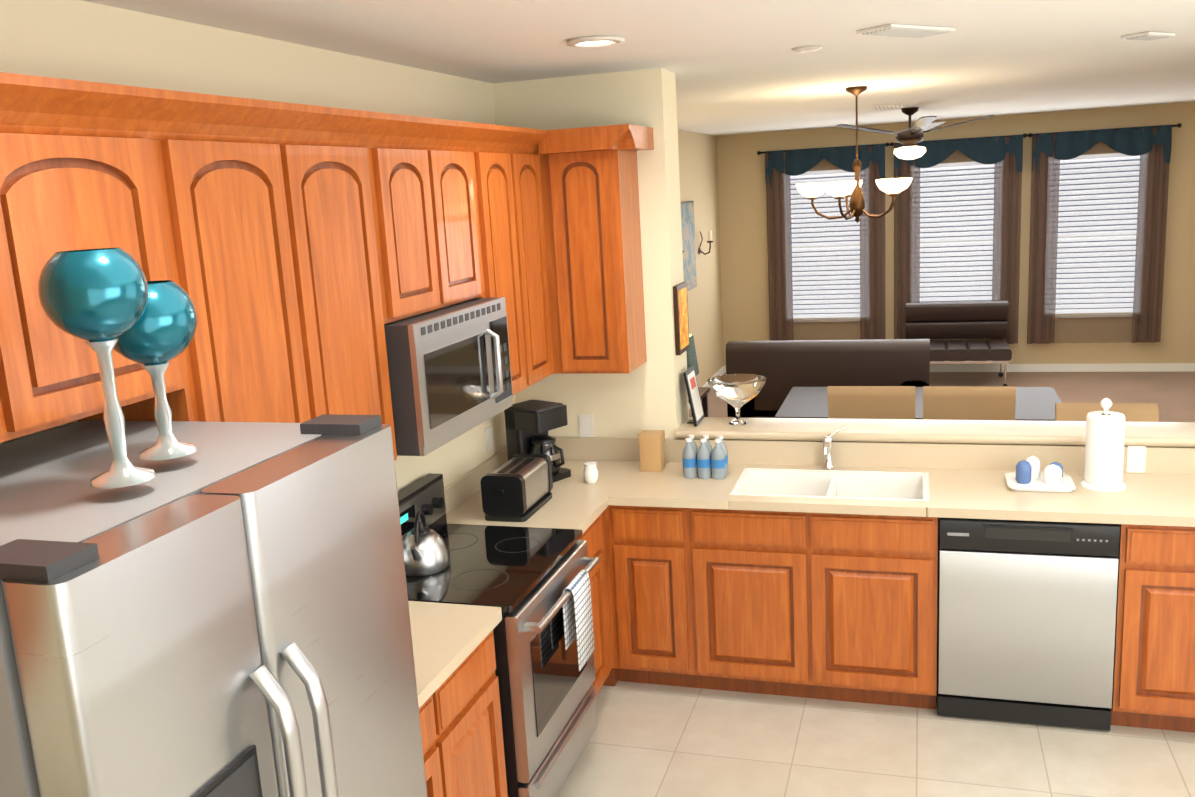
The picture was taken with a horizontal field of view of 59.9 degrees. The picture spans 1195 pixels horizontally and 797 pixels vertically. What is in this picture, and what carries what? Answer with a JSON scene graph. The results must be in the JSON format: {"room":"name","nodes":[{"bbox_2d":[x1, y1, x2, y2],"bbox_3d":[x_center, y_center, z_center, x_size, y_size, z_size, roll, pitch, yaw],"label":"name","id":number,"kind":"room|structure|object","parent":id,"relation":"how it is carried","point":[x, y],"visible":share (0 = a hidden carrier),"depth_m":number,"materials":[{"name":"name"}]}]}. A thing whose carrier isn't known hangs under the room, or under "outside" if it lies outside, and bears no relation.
{"room":"kitchen","nodes":[
{"label":"kitchen","id":0,"kind":"room"},
{"bbox_2d":[0,0,515,492],"bbox_3d":[-1.471,0.451,2.489,0.450,2.720,6.330,0,12,17],"label":"wall","id":1,"kind":"structure","parent":0,"point":[80,40],"depth_m":3.02,"materials":[{"name":"beige paint"}]},
{"bbox_2d":[0,72,203,442],"bbox_3d":[-1.245,-0.237,1.871,0.337,0.644,1.000,0,12,17],"label":"upper cabinet","id":2,"kind":"object","parent":1,"relation":"attached to","point":[84,165],"depth_m":2.02,"materials":[{"name":"brown wood"}]},
{"bbox_2d":[124,89,396,460],"bbox_3d":[-0.950,-0.231,2.816,0.337,1.064,0.935,0,12,17],"label":"upper cabinet","id":3,"kind":"object","parent":1,"relation":"attached to","point":[300,254],"depth_m":2.68,"materials":[{"name":"brown wood"}]},
{"bbox_2d":[376,112,491,320],"bbox_3d":[-0.713,-0.619,3.569,0.337,0.629,0.770,0,12,17],"label":"upper cabinet","id":4,"kind":"object","parent":1,"relation":"attached to","point":[430,172],"depth_m":3.50,"materials":[{"name":"brown wood"}]},
{"bbox_2d":[384,297,512,455],"bbox_3d":[-0.622,-0.101,3.654,0.459,0.418,0.758,0,12,17],"label":"microwave","id":5,"kind":"object","parent":4,"relation":"attached to","point":[449,369],"visible":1,"depth_m":3.44,"materials":[{"name":"grey metal"}]},
{"bbox_2d":[444,447,507,511],"bbox_3d":[-0.530,0.353,4.707,0.020,0.100,1.030,0,12,17],"label":"backsplash","id":6,"kind":"structure","parent":1,"relation":"attached to","point":[455,493],"depth_m":4.58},
{"bbox_2d":[485,426,493,452],"bbox_3d":[-0.502,0.189,4.821,0.008,0.114,0.070,0,12,17],"label":"electrical outlet","id":7,"kind":"object","parent":1,"relation":"attached to","point":[489,439],"visible":1,"depth_m":4.81,"materials":[{"name":"white plastic"}]},
{"bbox_2d":[480,123,551,394],"bbox_3d":[-0.482,-0.560,4.311,0.337,1.064,0.727,0,12,17],"label":"upper cabinet","id":8,"kind":"object","parent":1,"relation":"attached to","point":[511,171],"depth_m":4.25,"materials":[{"name":"brown wood"}]},
{"bbox_2d":[82,0,1194,135],"bbox_3d":[2.235,-1.647,4.679,6.200,0.100,13.450,0,12,17],"label":"ceiling","id":9,"kind":"structure","parent":0,"point":[738,66],"depth_m":4.11,"materials":[{"name":"white paint"}]},
{"bbox_2d":[566,35,624,46],"bbox_3d":[-0.007,-1.241,3.612,0.204,0.014,0.204,0,12,17],"label":"recessed light","id":10,"kind":"object","parent":9,"relation":"in","point":[597,41],"visible":1,"depth_m":3.57,"materials":[{"name":"beige"}]},
{"bbox_2d":[791,46,821,51],"bbox_3d":[0.847,-1.412,4.196,0.124,0.008,0.124,0,12,17],"label":"recessed light","id":11,"kind":"object","parent":9,"relation":"in","point":[808,49],"visible":1,"depth_m":4.17,"materials":[{"name":"beige"}]},
{"bbox_2d":[796,86,911,222],"bbox_3d":[1.553,-1.474,6.308,0.691,0.804,0.714,0,12,17],"label":"pendant chandelier","id":12,"kind":"object","parent":9,"relation":"hanging from","point":[892,187],"visible":1,"depth_m":6.27,"materials":[{"name":"white glass"}]},
{"bbox_2d":[872,103,902,109],"bbox_3d":[2.270,-2.281,8.110,0.220,0.015,0.400,0,12,17],"label":"ceiling vent","id":13,"kind":"object","parent":9,"relation":"in","point":[888,106],"visible":1,"depth_m":8.00,"materials":[{"name":"white metal"}]},
{"bbox_2d":[856,24,955,37],"bbox_3d":[1.131,-1.345,3.801,0.360,0.015,0.160,-11,14,-34],"label":"ceiling vent","id":14,"kind":"object","parent":9,"relation":"in","point":[900,30],"visible":1,"depth_m":3.76,"materials":[{"name":"white metal"}]},
{"bbox_2d":[836,107,993,159],"bbox_3d":[2.628,-2.195,8.592,1.224,0.417,1.252,0,12,17],"label":"ceiling fan","id":15,"kind":"object","parent":9,"relation":"hanging from","point":[910,137],"visible":0.98,"depth_m":8.53,"materials":[{"name":"brown metal"}]},
{"bbox_2d":[1121,32,1174,39],"bbox_3d":[2.335,-1.535,4.399,0.200,0.015,0.120,-10,13,-32],"label":"ceiling vent","id":16,"kind":"object","parent":9,"relation":"in","point":[1149,35],"visible":0.98,"depth_m":4.37,"materials":[{"name":"white metal"}]},
{"bbox_2d":[678,130,723,386],"bbox_3d":[0.351,-0.933,8.815,0.150,2.720,7.120,0,12,17],"label":"wall","id":17,"kind":"structure","parent":0,"point":[698,171],"depth_m":11.10,"materials":[{"name":"beige paint"}]},
{"bbox_2d":[680,201,696,290],"bbox_3d":[0.858,-1.481,10.120,0.032,0.860,0.800,0,12,17],"label":"picture","id":18,"kind":"object","parent":17,"relation":"attached to","point":[688,241],"visible":0.61,"depth_m":10.19,"materials":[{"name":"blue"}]},
{"bbox_2d":[698,231,713,254],"bbox_3d":[1.131,-1.616,10.776,0.160,0.249,0.080,0,12,17],"label":"sconce","id":19,"kind":"object","parent":17,"relation":"attached to","point":[709,241],"visible":1,"depth_m":10.77,"materials":[{"name":"brown metal"}]},
{"bbox_2d":[493,68,1158,446],"bbox_3d":[1.084,-0.163,4.793,3.050,2.720,0.280,0,12,17],"label":"wall","id":20,"kind":"structure","parent":0,"point":[650,393],"depth_m":4.83,"materials":[{"name":"beige paint"}]},
{"bbox_2d":[579,415,593,436],"bbox_3d":[-0.055,0.135,5.060,0.070,0.114,0.008,0,12,17],"label":"outlet","id":21,"kind":"object","parent":20,"relation":"attached to","point":[586,425],"visible":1,"depth_m":5.06,"materials":[{"name":"white plastic"}]},
{"bbox_2d":[560,124,646,373],"bbox_3d":[-0.018,-0.664,4.694,0.360,1.064,0.337,0,12,17],"label":"upper cabinet","id":22,"kind":"object","parent":20,"relation":"attached to","point":[602,210],"depth_m":4.54,"materials":[{"name":"brown wood"}]},
{"bbox_2d":[673,282,689,354],"bbox_3d":[0.403,-0.385,4.963,0.022,0.325,0.220,0,12,17],"label":"framed picture","id":23,"kind":"object","parent":20,"relation":"attached to","point":[681,320],"visible":1,"depth_m":4.91,"materials":[{"name":"brown paper"}]},
{"bbox_2d":[553,436,1194,539],"bbox_3d":[1.006,0.385,4.516,3.027,0.286,0.497,0,12,17],"label":"backsplash","id":24,"kind":"structure","parent":20,"relation":"attached to","point":[845,454],"depth_m":4.58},
{"bbox_2d":[1126,446,1145,472],"bbox_3d":[2.255,0.255,4.341,0.070,0.114,0.008,0,12,17],"label":"outlet","id":25,"kind":"object","parent":24,"relation":"attached to","point":[1136,458],"visible":0.96,"depth_m":4.34,"materials":[{"name":"white plastic"}]},
{"bbox_2d":[676,417,1194,446],"bbox_3d":[1.522,0.220,4.722,2.308,0.190,0.315,0,12,17],"label":"countertop","id":26,"kind":"structure","parent":20,"relation":"on","point":[1170,434],"depth_m":4.65,"materials":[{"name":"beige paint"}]},
{"bbox_2d":[683,366,704,425],"bbox_3d":[0.466,-0.010,5.031,0.063,0.272,0.190,0,12,17],"label":"picture frame","id":27,"kind":"object","parent":26,"relation":"on","point":[693,393],"visible":0.98,"depth_m":5.00,"materials":[{"name":"black plastic"}]},
{"bbox_2d":[707,374,765,424],"bbox_3d":[0.669,0.013,4.962,0.280,0.215,0.280,0,12,17],"label":"crystal bowl","id":28,"kind":"object","parent":26,"relation":"on","point":[737,392],"visible":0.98,"depth_m":4.88,"materials":[{"name":"clear glass"}]},
{"bbox_2d":[557,681,1194,796],"bbox_3d":[1.472,1.849,1.806,5.610,0.080,5.900,0,12,17],"label":"floor","id":29,"kind":"structure","parent":0,"point":[651,740],"depth_m":4.03,"materials":[{"name":"beige tile"}]},
{"bbox_2d":[0,414,426,796],"bbox_3d":[-0.874,0.990,2.057,0.883,1.766,0.920,0,12,17],"label":"refrigerator","id":30,"kind":"object","parent":29,"relation":"on","point":[222,610],"visible":1,"depth_m":1.73,"materials":[{"name":"grey metal"}]},
{"bbox_2d":[38,248,155,488],"bbox_3d":[-0.820,-0.051,1.730,0.164,0.389,0.164,0,12,17],"label":"goblet","id":31,"kind":"object","parent":30,"relation":"on","point":[97,299],"visible":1,"depth_m":1.66,"materials":[{"name":"teal glass"}]},
{"bbox_2d":[113,280,197,459],"bbox_3d":[-0.814,-0.053,1.915,0.164,0.319,0.164,0,12,17],"label":"goblet","id":32,"kind":"object","parent":30,"relation":"on","point":[157,337],"visible":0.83,"depth_m":1.87,"materials":[{"name":"teal glass"}]},
{"bbox_2d":[408,601,507,796],"bbox_3d":[-0.721,1.162,3.068,0.637,1.014,0.928,0,12,17],"label":"base cabinet","id":33,"kind":"object","parent":29,"relation":"on","point":[457,684],"visible":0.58,"depth_m":3.13,"materials":[{"name":"brown wood"}]},
{"bbox_2d":[398,473,599,796],"bbox_3d":[-0.415,0.932,3.836,0.718,1.125,0.759,0,12,17],"label":"range","id":34,"kind":"object","parent":29,"relation":"on","point":[522,577],"visible":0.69,"depth_m":3.65,"materials":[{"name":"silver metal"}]},
{"bbox_2d":[402,510,449,575],"bbox_3d":[-0.635,0.508,3.675,0.184,0.213,0.233,0,12,17],"label":"kettle","id":35,"kind":"object","parent":34,"relation":"on","point":[425,551],"visible":0.94,"depth_m":3.64,"materials":[{"name":"silver metal"}]},
{"bbox_2d":[562,570,594,671],"bbox_3d":[-0.070,0.805,3.777,0.050,0.318,0.180,0,12,17],"label":"dish towel","id":36,"kind":"object","parent":34,"relation":"hanging from","point":[577,616],"visible":0.94,"depth_m":3.76,"materials":[{"name":"white fabric"}]},
{"bbox_2d":[580,512,619,695],"bbox_3d":[-0.296,0.927,4.464,0.618,0.874,0.460,0,12,17],"label":"base cabinet","id":37,"kind":"object","parent":29,"relation":"on","point":[598,544],"depth_m":4.47,"materials":[{"name":"brown wood"}]},
{"bbox_2d":[608,508,711,687],"bbox_3d":[0.305,0.827,4.788,0.374,0.874,0.580,0,12,17],"label":"base cabinet","id":38,"kind":"object","parent":29,"relation":"on","point":[652,547],"depth_m":4.51,"materials":[{"name":"brown wood"}]},
{"bbox_2d":[446,492,607,539],"bbox_3d":[-0.318,0.483,4.350,0.638,0.038,0.433,0,12,17],"label":"countertop","id":39,"kind":"structure","parent":38,"relation":"on","point":[560,512],"depth_m":4.29,"materials":[{"name":"beige stone"}]},
{"bbox_2d":[480,454,552,521],"bbox_3d":[-0.335,0.370,4.335,0.180,0.190,0.365,0,12,17],"label":"toaster","id":40,"kind":"object","parent":39,"relation":"on","point":[516,487],"visible":1,"depth_m":4.21,"materials":[{"name":"black plastic"}]},
{"bbox_2d":[692,508,937,708],"bbox_3d":[0.971,0.915,4.599,1.011,0.700,0.580,0,12,17],"label":"base cabinet","id":41,"kind":"object","parent":29,"relation":"on","point":[785,568],"depth_m":4.32,"materials":[{"name":"brown wood"}]},
{"bbox_2d":[937,517,1119,730],"bbox_3d":[1.750,0.838,4.302,0.645,0.856,0.534,0,12,17],"label":"dishwasher","id":42,"kind":"object","parent":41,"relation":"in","point":[1026,616],"visible":0.94,"depth_m":4.06,"materials":[{"name":"grey metal"}]},
{"bbox_2d":[1110,524,1194,732],"bbox_3d":[2.269,0.837,4.176,0.409,0.874,0.580,0,12,17],"label":"base cabinet","id":43,"kind":"object","parent":29,"relation":"on","point":[1154,668],"depth_m":3.93,"materials":[{"name":"brown wood"}]},
{"bbox_2d":[480,460,1194,527],"bbox_3d":[1.030,0.384,4.456,3.148,0.038,0.594,0,12,17],"label":"countertop","id":44,"kind":"structure","parent":43,"relation":"on","point":[1150,499],"depth_m":4.23,"materials":[{"name":"beige stone"}]},
{"bbox_2d":[504,400,570,482],"bbox_3d":[-0.258,0.200,4.762,0.277,0.345,0.200,7,15,42],"label":"coffee maker","id":45,"kind":"object","parent":44,"relation":"on","point":[529,424],"visible":0.81,"depth_m":4.71,"materials":[{"name":"black plastic"}]},
{"bbox_2d":[583,461,597,483],"bbox_3d":[-0.027,0.333,4.684,0.068,0.090,0.090,0,12,17],"label":"creamer","id":46,"kind":"object","parent":44,"relation":"on","point":[590,472],"visible":1,"depth_m":4.65,"materials":[{"name":"white ceramic"}]},
{"bbox_2d":[638,430,664,471],"bbox_3d":[0.254,0.244,4.827,0.106,0.175,0.096,0,12,17],"label":"box","id":47,"kind":"object","parent":44,"relation":"on","point":[651,450],"visible":1,"depth_m":4.79,"materials":[{"name":"brown wood"}]},
{"bbox_2d":[682,435,727,479],"bbox_3d":[0.485,0.261,4.673,0.195,0.177,0.129,0,12,17],"label":"pack","id":48,"kind":"object","parent":44,"relation":"on","point":[705,460],"visible":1,"depth_m":4.63,"materials":[{"name":"blue"}]},
{"bbox_2d":[822,427,847,468],"bbox_3d":[1.045,0.237,4.591,0.112,0.187,0.200,0,12,17],"label":"faucet","id":49,"kind":"object","parent":44,"relation":"on","point":[827,450],"visible":0.98,"depth_m":4.65,"materials":[{"name":"silver metal"}]},
{"bbox_2d":[1005,456,1075,491],"bbox_3d":[1.814,0.300,4.254,0.254,0.115,0.214,0,12,17],"label":"tray","id":50,"kind":"object","parent":44,"relation":"on","point":[1027,476],"visible":1,"depth_m":4.21,"materials":[{"name":"white ceramic"}]},
{"bbox_2d":[1080,398,1125,491],"bbox_3d":[2.041,0.176,4.172,0.170,0.365,0.170,0,12,17],"label":"paper towel holder","id":51,"kind":"object","parent":44,"relation":"on","point":[1104,447],"visible":1,"depth_m":4.13,"materials":[{"name":"white paper"}]},
{"bbox_2d":[689,371,1194,421],"bbox_3d":[3.272,0.479,8.061,5.910,0.084,7.400,0,12,17],"label":"floor carpet","id":52,"kind":"object","parent":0,"point":[1171,395],"visible":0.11,"depth_m":10.39,"materials":[{"name":"beige carpet"}]},
{"bbox_2d":[688,387,709,416],"bbox_3d":[0.636,0.223,8.487,0.500,0.545,0.500,0,12,17],"label":"end table","id":53,"kind":"object","parent":52,"relation":"on","point":[703,391],"visible":0.21,"depth_m":8.57,"materials":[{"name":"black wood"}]},
{"bbox_2d":[686,334,698,375],"bbox_3d":[0.608,-0.272,8.387,0.380,0.465,0.380,0,12,17],"label":"table lamp","id":54,"kind":"object","parent":53,"relation":"on","point":[691,356],"visible":0.1,"depth_m":8.32,"materials":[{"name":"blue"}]},
{"bbox_2d":[726,339,929,417],"bbox_3d":[1.906,-0.055,8.489,1.540,0.945,0.920,0,12,17],"label":"leather sofa","id":55,"kind":"object","parent":52,"relation":"on","point":[783,367],"visible":0.44,"depth_m":8.01,"materials":[{"name":"black leather"}]},
{"bbox_2d":[827,386,914,418],"bbox_3d":[1.592,0.407,5.978,0.460,1.080,0.585,0,12,17],"label":"dining chair","id":56,"kind":"object","parent":52,"relation":"on","point":[871,402],"visible":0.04,"depth_m":5.63,"materials":[{"name":"brown wood"}]},
{"bbox_2d":[775,387,1061,420],"bbox_3d":[2.076,0.389,6.724,1.700,0.755,0.960,0,12,17],"label":"dining table","id":57,"kind":"object","parent":52,"relation":"on","point":[1035,403],"visible":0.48,"depth_m":6.59,"materials":[{"name":"grey glass"}]},
{"bbox_2d":[906,301,1011,385],"bbox_3d":[3.744,-0.569,10.815,1.020,0.822,0.750,0,12,17],"label":"chair","id":58,"kind":"object","parent":52,"relation":"on","point":[963,320],"visible":0.77,"depth_m":10.90,"materials":[{"name":"black leather"}]},
{"bbox_2d":[923,386,1015,419],"bbox_3d":[2.069,0.409,5.829,0.460,1.080,0.585,0,12,17],"label":"dining chair","id":59,"kind":"object","parent":52,"relation":"on","point":[969,402],"visible":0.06,"depth_m":5.48,"materials":[{"name":"brown wood"}]},
{"bbox_2d":[1055,403,1158,421],"bbox_3d":[2.490,0.576,5.032,0.460,1.020,0.585,0,12,17],"label":"bar chair","id":60,"kind":"object","parent":52,"relation":"on","point":[1140,412],"visible":0.02,"depth_m":5.15,"materials":[{"name":"brown wood"}]},
{"bbox_2d":[716,102,1194,364],"bbox_3d":[4.186,-1.635,11.191,6.050,2.720,0.150,0,12,17],"label":"wall","id":61,"kind":"structure","parent":0,"point":[743,231],"depth_m":11.07,"materials":[{"name":"beige paint"}]},
{"bbox_2d":[790,169,859,321],"bbox_3d":[2.576,-1.706,11.653,1.000,1.680,0.160,0,12,17],"label":"window blind","id":62,"kind":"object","parent":61,"relation":"in","point":[821,203],"depth_m":11.68,"materials":[{"name":"white plastic"}]},
{"bbox_2d":[757,142,893,340],"bbox_3d":[2.536,-1.675,11.526,1.464,2.192,0.167,0,12,17],"label":"curtain","id":63,"kind":"object","parent":61,"relation":"attached to","point":[782,167],"visible":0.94,"depth_m":11.47,"materials":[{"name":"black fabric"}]},
{"bbox_2d":[920,161,993,302],"bbox_3d":[3.884,-1.700,11.245,1.000,1.680,0.160,0,12,17],"label":"window blind","id":64,"kind":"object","parent":61,"relation":"in","point":[963,264],"depth_m":11.22,"materials":[{"name":"white plastic"}]},
{"bbox_2d":[885,133,1031,343],"bbox_3d":[3.844,-1.668,11.118,1.464,2.192,0.167,0,12,17],"label":"curtain","id":65,"kind":"object","parent":61,"relation":"attached to","point":[1003,155],"visible":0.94,"depth_m":11.02,"materials":[{"name":"black fabric"}]},
{"bbox_2d":[1055,153,1139,317],"bbox_3d":[5.191,-1.693,10.837,1.000,1.680,0.160,0,12,17],"label":"window blind","id":66,"kind":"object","parent":61,"relation":"in","point":[1102,238],"depth_m":10.83,"materials":[{"name":"white plastic"}]},
{"bbox_2d":[1023,123,1181,343],"bbox_3d":[5.152,-1.661,10.711,1.464,2.192,0.167,0,12,17],"label":"curtain","id":67,"kind":"object","parent":61,"relation":"attached to","point":[1151,146],"visible":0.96,"depth_m":10.65,"materials":[{"name":"black fabric"}]},
{"bbox_3d":[5.202,-0.252,4.058,0.150,2.720,13.450,0,12,17],"label":"wall","id":68,"kind":"structure","parent":0,"visible":0},
{"bbox_2d":[689,365,725,408],"bbox_3d":[0.481,0.367,8.980,0.012,0.085,6.968,0,12,17],"label":"baseboard","id":69,"kind":"structure","parent":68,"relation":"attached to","point":[723,370],"depth_m":11.89,"materials":[{"name":"white"}]},
{"bbox_2d":[930,363,1194,371],"bbox_3d":[4.317,-0.333,11.349,5.880,0.085,0.012,0,12,17],"label":"baseboard","id":70,"kind":"structure","parent":68,"relation":"attached to","point":[1160,367],"depth_m":11.12,"materials":[{"name":"white"}]}
]}

